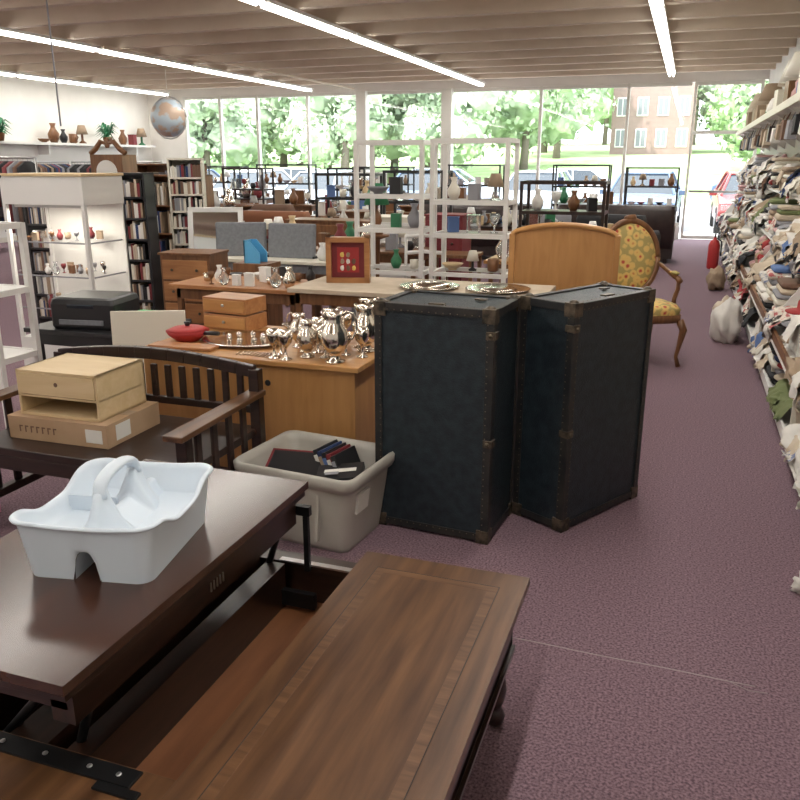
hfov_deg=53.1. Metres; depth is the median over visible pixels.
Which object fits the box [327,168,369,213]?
display shelf
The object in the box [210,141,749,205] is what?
hill
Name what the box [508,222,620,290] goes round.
wooden headboard
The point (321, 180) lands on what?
parked car
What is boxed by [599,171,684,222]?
parked car
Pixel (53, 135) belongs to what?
knick knacks
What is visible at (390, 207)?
knick knacks
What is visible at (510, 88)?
window
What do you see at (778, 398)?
folded linens
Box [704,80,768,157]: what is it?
tree
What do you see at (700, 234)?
sidewalk
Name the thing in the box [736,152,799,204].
folded linens
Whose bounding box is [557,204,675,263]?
leather sofa
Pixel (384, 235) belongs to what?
plant stand
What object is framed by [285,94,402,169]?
tree
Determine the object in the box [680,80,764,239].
door
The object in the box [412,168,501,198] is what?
parked car
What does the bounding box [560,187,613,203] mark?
knick knacks
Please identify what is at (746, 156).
tree
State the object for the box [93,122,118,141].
potted fern
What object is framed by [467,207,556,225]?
table
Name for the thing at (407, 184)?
display shelf
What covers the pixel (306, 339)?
pitcher
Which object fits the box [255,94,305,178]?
window
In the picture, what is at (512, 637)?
floor seam
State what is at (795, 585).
crumpled tissue
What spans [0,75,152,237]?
wall
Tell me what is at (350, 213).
wooden table
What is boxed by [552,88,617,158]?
tree
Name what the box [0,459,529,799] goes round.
coffee table
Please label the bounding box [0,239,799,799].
floor
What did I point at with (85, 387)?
drawer box
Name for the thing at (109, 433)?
cardboard box
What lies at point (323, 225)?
sideboard
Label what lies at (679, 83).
window
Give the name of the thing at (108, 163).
grandfather clock
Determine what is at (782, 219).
folded linens
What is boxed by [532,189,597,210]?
knick knacks
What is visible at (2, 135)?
potted fern
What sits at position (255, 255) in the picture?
file holder
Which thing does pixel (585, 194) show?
knick knacks
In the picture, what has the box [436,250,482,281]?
wooden end table
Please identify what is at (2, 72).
fluorescent light fixture
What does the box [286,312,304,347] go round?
coffee pot
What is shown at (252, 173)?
parked car
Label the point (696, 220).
parking lot
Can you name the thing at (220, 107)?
window
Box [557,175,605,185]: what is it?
knick knacks
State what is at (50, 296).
figurines
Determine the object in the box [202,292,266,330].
drawer box
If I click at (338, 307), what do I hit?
pitcher
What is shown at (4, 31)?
fluorescent light fixture
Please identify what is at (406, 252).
chair
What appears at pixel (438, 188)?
knick knacks
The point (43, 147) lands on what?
ledge shelf
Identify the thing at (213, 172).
parked car
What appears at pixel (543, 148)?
tree
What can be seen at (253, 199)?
knick knacks
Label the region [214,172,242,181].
knick knacks
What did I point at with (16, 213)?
clothing rack
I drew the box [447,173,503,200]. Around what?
knick knacks
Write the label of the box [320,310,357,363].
pitcher
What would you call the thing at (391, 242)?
table
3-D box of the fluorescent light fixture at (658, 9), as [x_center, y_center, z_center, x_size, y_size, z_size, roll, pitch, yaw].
[1.984,-3.599,6.461,0.150,0.083,19.620,6,17,18]
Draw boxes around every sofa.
[243,210,310,251]
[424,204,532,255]
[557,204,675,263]
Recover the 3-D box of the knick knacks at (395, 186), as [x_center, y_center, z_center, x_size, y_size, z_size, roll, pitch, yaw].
[-0.124,-1.720,6.411,0.295,0.131,0.186,6,17,18]
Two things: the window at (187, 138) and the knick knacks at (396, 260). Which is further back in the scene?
the window at (187, 138)
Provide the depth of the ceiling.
11.48 m
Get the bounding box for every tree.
[187,99,268,170]
[238,97,307,167]
[272,97,379,167]
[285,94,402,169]
[377,94,496,168]
[389,91,506,170]
[390,158,415,169]
[483,89,595,169]
[541,91,607,152]
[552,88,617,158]
[584,88,613,144]
[692,86,702,144]
[695,85,732,143]
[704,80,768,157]
[725,80,768,161]
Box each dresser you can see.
[157,248,228,325]
[379,214,424,278]
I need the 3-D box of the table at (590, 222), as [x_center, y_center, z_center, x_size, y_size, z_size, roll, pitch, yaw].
[2.112,-1.947,9.182,0.677,0.192,0.562,6,17,18]
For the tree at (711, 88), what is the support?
on the hill
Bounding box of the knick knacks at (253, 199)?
[235,196,266,203]
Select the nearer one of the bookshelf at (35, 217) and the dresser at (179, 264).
the dresser at (179, 264)
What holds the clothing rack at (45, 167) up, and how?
on the floor
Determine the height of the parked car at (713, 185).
1.503 m
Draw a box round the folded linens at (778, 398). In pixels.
[718,231,799,508]
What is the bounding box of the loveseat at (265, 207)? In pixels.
[220,203,294,210]
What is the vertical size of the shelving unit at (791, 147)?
2.450 m
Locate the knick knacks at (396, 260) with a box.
[391,249,418,268]
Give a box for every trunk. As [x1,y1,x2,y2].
[373,287,520,544]
[512,281,655,532]
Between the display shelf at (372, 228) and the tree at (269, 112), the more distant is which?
the tree at (269, 112)
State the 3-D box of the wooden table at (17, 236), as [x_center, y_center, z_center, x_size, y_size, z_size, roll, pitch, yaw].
[-4.733,-2.152,11.354,1.300,0.850,0.600,6,17,18]
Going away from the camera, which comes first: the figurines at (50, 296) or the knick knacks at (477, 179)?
the figurines at (50, 296)
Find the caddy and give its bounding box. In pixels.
[9,455,212,583]
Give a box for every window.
[182,96,217,157]
[218,95,254,194]
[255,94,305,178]
[305,92,355,214]
[367,90,440,94]
[453,87,539,91]
[535,84,627,193]
[619,82,691,225]
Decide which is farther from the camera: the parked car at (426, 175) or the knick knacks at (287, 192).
the parked car at (426, 175)
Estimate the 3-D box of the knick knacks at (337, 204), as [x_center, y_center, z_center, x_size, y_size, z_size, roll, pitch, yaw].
[-0.862,-3.225,13.230,1.046,0.332,0.482,6,17,18]
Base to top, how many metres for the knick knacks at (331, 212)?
0.222 m
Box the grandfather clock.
[89,138,137,172]
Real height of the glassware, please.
0.152 m
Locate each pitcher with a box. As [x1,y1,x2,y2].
[296,317,317,358]
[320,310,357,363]
[322,306,344,324]
[358,296,379,341]
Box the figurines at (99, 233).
[27,227,103,240]
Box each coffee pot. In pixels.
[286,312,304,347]
[353,303,373,352]
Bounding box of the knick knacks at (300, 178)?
[264,172,307,182]
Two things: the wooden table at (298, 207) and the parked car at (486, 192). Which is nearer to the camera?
the wooden table at (298, 207)
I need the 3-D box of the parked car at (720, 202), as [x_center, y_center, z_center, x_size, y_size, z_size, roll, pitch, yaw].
[9.172,-5.180,20.862,2.180,1.503,4.510,5,17,18]
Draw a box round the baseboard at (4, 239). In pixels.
[0,236,16,242]
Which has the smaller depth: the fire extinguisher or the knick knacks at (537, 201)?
the knick knacks at (537, 201)
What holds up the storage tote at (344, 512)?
on the floor
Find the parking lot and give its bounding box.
[678,206,713,233]
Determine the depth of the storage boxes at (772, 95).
9.26 m
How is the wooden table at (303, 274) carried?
on the floor
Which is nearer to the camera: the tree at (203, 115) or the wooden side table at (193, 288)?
the wooden side table at (193, 288)
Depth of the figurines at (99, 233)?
6.13 m
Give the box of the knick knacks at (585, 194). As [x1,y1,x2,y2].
[558,193,601,202]
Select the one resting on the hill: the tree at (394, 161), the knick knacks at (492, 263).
the tree at (394, 161)
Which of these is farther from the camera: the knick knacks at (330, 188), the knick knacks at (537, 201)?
the knick knacks at (330, 188)
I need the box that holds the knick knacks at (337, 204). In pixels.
[314,194,378,215]
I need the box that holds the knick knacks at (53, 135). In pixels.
[38,123,87,143]
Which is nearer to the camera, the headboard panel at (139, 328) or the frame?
the headboard panel at (139, 328)
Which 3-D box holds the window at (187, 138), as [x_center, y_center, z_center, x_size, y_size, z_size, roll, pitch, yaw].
[-4.987,-6.217,20.456,1.020,2.890,0.100,6,17,18]
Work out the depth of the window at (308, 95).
19.26 m
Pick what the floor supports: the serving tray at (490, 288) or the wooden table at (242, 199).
the wooden table at (242, 199)
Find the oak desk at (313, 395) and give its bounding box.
[144,325,374,466]
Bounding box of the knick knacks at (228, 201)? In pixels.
[214,189,252,209]
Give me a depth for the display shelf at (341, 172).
16.10 m
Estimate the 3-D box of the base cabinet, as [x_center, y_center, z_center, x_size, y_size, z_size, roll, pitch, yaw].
[0.505,-1.435,8.540,0.430,1.080,0.394,6,17,18]
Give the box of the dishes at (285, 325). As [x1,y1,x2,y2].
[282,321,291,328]
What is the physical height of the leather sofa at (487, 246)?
0.920 m
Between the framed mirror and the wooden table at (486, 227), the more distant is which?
the wooden table at (486, 227)
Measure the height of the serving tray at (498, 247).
0.234 m
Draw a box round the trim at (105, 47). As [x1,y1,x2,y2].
[46,0,354,125]
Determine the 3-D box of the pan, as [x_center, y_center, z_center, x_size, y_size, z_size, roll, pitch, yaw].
[-1.090,-0.368,4.286,0.340,0.100,0.230,6,17,18]
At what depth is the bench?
3.58 m
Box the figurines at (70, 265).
[45,261,105,274]
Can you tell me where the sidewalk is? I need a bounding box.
[678,233,717,239]
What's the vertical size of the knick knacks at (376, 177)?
0.228 m
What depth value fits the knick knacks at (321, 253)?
7.21 m
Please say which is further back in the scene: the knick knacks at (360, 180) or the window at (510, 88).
the window at (510, 88)
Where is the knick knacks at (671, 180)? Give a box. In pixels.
[630,174,674,185]
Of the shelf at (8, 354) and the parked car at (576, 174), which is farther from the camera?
the parked car at (576, 174)
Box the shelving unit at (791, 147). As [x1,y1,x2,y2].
[720,91,799,480]
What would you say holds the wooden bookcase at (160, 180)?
on the floor
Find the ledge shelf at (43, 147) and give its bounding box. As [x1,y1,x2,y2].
[0,141,155,155]
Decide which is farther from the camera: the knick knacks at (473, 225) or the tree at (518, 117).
the tree at (518, 117)
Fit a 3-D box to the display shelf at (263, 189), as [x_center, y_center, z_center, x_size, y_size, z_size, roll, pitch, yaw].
[-2.770,-3.507,14.767,0.830,1.500,0.430,6,17,18]
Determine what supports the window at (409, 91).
in the wall at (165, 148)
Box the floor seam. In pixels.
[512,637,767,693]
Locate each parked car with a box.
[207,169,219,180]
[213,169,292,202]
[268,170,351,213]
[274,167,319,177]
[387,170,467,209]
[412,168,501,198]
[497,170,579,208]
[548,168,613,199]
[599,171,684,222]
[708,169,747,200]
[709,171,742,233]
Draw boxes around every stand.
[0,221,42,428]
[23,318,191,359]
[364,233,389,276]
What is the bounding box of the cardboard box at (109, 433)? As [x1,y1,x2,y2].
[7,401,159,448]
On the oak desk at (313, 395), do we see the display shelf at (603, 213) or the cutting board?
the cutting board
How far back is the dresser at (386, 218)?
8.87 m
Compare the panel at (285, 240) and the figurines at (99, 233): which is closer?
the figurines at (99, 233)
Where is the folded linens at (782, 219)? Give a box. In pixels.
[732,185,799,278]
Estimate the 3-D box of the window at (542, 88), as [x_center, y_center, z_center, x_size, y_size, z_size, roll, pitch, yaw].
[3.919,-5.332,17.483,1.840,2.890,0.100,6,17,18]
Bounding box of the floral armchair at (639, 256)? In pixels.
[610,214,686,366]
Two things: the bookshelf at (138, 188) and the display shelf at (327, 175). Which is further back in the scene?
the display shelf at (327, 175)
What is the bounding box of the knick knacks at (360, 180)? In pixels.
[351,179,377,185]
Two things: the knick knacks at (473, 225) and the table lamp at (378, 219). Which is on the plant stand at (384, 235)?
the table lamp at (378, 219)
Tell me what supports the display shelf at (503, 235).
on the floor
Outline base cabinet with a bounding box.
[424,212,472,280]
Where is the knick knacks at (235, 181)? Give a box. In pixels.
[231,175,265,188]
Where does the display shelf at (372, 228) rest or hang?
on the floor
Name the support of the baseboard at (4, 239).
attached to the wall at (30, 105)
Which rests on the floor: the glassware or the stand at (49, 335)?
the stand at (49, 335)
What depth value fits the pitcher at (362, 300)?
4.21 m
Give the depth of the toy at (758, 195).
11.17 m
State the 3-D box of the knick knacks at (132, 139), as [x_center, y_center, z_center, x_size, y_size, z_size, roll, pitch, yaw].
[-6.604,-6.507,19.758,0.269,0.403,0.973,6,17,18]
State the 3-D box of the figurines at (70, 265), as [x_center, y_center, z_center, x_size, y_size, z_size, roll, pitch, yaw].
[-2.529,-1.030,6.160,0.587,0.097,0.307,6,17,18]
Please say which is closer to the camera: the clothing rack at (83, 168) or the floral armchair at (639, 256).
the floral armchair at (639, 256)
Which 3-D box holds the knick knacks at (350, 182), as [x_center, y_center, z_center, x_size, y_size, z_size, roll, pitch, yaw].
[-0.900,-3.884,14.417,0.611,0.154,0.215,6,17,18]
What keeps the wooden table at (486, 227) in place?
on the floor
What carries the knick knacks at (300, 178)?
in the display shelf at (257, 165)
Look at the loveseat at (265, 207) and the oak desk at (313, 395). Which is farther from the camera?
the loveseat at (265, 207)
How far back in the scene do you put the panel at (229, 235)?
7.59 m
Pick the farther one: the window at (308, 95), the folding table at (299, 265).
the window at (308, 95)
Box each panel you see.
[110,310,185,392]
[215,222,267,255]
[267,223,317,258]
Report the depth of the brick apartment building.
56.16 m
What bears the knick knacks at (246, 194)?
on the wooden table at (242, 199)
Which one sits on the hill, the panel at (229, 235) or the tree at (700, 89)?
the tree at (700, 89)
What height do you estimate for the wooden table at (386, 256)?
0.760 m
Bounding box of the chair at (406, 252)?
[404,233,441,277]
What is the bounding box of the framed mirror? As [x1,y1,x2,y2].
[187,207,242,275]
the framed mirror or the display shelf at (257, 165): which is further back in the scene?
the display shelf at (257, 165)
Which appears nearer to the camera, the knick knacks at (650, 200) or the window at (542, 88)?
the knick knacks at (650, 200)
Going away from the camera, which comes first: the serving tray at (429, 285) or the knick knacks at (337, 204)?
the serving tray at (429, 285)
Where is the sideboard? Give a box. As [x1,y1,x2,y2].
[285,217,370,278]
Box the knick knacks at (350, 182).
[335,180,362,188]
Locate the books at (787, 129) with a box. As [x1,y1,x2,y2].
[739,112,799,150]
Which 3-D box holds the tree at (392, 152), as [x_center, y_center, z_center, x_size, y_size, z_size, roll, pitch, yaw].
[1.373,-16.011,43.530,8.038,8.033,7.656,3,17,9]
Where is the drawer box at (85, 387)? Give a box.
[15,353,146,422]
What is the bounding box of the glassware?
[203,265,314,288]
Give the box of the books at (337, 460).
[265,439,364,479]
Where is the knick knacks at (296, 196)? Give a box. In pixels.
[275,188,319,204]
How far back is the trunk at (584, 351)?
3.59 m
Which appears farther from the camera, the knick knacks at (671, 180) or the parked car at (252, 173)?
the parked car at (252, 173)
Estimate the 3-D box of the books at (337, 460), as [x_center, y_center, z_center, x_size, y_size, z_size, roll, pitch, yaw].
[-0.355,0.387,3.599,0.537,0.356,0.350,8,18,24]
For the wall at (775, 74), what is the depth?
13.68 m
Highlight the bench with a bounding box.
[0,345,265,497]
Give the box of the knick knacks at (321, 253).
[317,243,325,260]
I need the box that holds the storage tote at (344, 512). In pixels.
[233,430,394,552]
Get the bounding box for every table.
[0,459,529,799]
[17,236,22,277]
[168,275,322,320]
[222,197,272,203]
[228,252,355,330]
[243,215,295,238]
[267,239,305,305]
[285,203,314,214]
[287,276,555,312]
[311,214,339,217]
[312,246,428,317]
[318,221,425,250]
[337,209,425,218]
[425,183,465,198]
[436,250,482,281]
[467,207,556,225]
[470,223,525,249]
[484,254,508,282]
[551,202,618,208]
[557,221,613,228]
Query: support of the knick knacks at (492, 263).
in the display shelf at (503, 235)
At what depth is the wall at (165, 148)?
18.19 m
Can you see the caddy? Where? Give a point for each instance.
(130, 517)
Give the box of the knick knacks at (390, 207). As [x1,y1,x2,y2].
[350,195,411,210]
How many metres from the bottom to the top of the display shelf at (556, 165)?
1.550 m
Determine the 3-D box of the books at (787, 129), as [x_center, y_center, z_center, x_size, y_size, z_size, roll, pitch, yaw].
[4.612,-3.339,10.097,0.080,0.308,10.122,6,17,18]
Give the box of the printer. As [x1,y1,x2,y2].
[50,290,139,330]
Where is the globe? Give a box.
[150,70,186,139]
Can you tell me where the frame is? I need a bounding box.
[325,236,370,282]
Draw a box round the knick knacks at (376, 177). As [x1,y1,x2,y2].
[359,175,406,183]
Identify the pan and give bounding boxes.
[166,321,219,341]
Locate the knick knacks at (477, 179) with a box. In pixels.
[449,173,488,184]
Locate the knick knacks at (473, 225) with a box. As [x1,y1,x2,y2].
[447,213,499,233]
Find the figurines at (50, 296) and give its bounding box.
[47,292,63,306]
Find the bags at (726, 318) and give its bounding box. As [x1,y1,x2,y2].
[706,265,742,343]
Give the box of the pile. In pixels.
[716,212,799,404]
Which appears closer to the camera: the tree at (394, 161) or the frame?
the frame
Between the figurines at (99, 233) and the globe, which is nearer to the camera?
the figurines at (99, 233)
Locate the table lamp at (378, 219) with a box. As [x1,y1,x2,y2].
[364,183,389,234]
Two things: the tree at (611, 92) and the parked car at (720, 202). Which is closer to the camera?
the parked car at (720, 202)
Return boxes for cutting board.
[148,341,218,351]
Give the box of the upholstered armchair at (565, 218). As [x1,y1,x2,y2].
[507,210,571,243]
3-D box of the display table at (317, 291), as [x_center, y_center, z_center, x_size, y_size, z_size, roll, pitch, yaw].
[0.152,-0.375,5.468,1.670,0.800,0.700,6,17,18]
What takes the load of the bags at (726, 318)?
on the floor
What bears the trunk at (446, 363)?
on the floor
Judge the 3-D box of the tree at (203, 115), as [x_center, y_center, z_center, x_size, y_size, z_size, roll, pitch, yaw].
[-10.423,-14.598,43.084,6.092,6.027,5.810,6,17,18]
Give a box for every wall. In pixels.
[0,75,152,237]
[147,70,769,238]
[760,38,799,152]
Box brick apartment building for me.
[609,82,697,154]
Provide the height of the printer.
0.200 m
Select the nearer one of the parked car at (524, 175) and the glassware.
the glassware
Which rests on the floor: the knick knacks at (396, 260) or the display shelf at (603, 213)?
the display shelf at (603, 213)
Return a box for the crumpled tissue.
[790,571,799,593]
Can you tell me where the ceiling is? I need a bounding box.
[0,0,799,90]
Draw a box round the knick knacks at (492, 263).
[442,250,500,271]
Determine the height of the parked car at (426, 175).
1.503 m
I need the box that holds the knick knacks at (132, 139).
[118,128,146,144]
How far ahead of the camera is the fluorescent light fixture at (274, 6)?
10.52 m
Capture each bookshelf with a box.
[23,172,80,323]
[122,173,164,309]
[166,158,206,248]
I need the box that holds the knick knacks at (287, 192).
[266,189,307,198]
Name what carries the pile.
on the shelving unit at (791, 147)
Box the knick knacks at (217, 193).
[216,190,239,196]
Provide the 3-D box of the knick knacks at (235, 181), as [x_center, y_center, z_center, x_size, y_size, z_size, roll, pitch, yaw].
[-2.769,-3.990,14.623,0.684,0.239,0.146,6,17,18]
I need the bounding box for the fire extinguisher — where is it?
[706,234,722,268]
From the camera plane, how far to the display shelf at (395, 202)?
9.86 m
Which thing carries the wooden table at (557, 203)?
on the floor
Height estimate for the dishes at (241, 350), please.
0.047 m
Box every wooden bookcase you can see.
[137,164,206,174]
[154,174,214,251]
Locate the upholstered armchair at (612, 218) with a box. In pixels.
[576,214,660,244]
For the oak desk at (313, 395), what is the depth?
3.92 m
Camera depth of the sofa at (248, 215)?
11.46 m
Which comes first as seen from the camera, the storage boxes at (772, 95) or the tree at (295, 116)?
the storage boxes at (772, 95)
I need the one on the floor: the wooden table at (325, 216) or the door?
the wooden table at (325, 216)
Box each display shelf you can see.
[0,173,132,365]
[207,166,249,198]
[222,168,274,203]
[256,164,316,212]
[314,173,382,217]
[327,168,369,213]
[341,172,386,209]
[352,167,414,204]
[353,140,437,318]
[383,170,452,213]
[429,138,519,282]
[447,164,504,198]
[518,180,610,227]
[551,164,611,208]
[623,167,679,217]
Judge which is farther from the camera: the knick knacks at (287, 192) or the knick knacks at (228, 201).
the knick knacks at (287, 192)
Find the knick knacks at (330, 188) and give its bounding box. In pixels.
[326,180,368,196]
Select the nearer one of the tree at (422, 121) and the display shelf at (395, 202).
the display shelf at (395, 202)
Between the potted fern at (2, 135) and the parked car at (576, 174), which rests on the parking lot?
the parked car at (576, 174)
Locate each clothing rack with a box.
[0,157,40,235]
[32,161,70,171]
[67,161,162,172]
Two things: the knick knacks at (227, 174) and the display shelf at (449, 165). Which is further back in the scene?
the knick knacks at (227, 174)
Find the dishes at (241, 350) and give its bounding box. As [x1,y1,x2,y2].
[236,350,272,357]
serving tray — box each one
[202,330,270,346]
[400,280,459,290]
[465,283,529,293]
[495,240,508,258]
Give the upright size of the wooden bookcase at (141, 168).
1.580 m
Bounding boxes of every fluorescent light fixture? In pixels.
[0,26,312,91]
[0,70,169,95]
[240,0,484,85]
[648,0,675,76]
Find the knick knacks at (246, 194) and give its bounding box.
[230,179,268,197]
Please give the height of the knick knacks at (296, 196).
0.304 m
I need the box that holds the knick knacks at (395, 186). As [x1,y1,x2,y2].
[367,177,402,193]
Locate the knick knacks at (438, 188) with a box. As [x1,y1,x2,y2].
[397,187,440,200]
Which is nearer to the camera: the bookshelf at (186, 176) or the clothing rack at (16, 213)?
the bookshelf at (186, 176)
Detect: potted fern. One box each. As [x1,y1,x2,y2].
[0,117,11,140]
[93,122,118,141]
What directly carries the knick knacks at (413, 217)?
in the display shelf at (372, 228)
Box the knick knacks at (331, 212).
[326,208,369,218]
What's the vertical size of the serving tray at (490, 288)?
0.022 m
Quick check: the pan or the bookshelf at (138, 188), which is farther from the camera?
the bookshelf at (138, 188)
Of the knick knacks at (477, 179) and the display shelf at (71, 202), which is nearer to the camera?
the display shelf at (71, 202)
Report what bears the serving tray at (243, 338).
on the oak desk at (313, 395)
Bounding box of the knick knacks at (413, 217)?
[390,203,418,227]
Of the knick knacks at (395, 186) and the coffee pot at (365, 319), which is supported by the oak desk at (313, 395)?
the coffee pot at (365, 319)
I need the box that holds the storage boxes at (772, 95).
[745,51,799,125]
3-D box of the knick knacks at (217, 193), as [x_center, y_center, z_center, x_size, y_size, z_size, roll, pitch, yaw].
[-4.321,-5.107,19.715,1.015,0.215,0.213,6,17,18]
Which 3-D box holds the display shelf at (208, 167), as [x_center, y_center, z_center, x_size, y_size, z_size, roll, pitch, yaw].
[-4.298,-4.987,19.743,1.130,1.500,0.430,6,17,18]
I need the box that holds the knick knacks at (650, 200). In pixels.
[627,198,671,204]

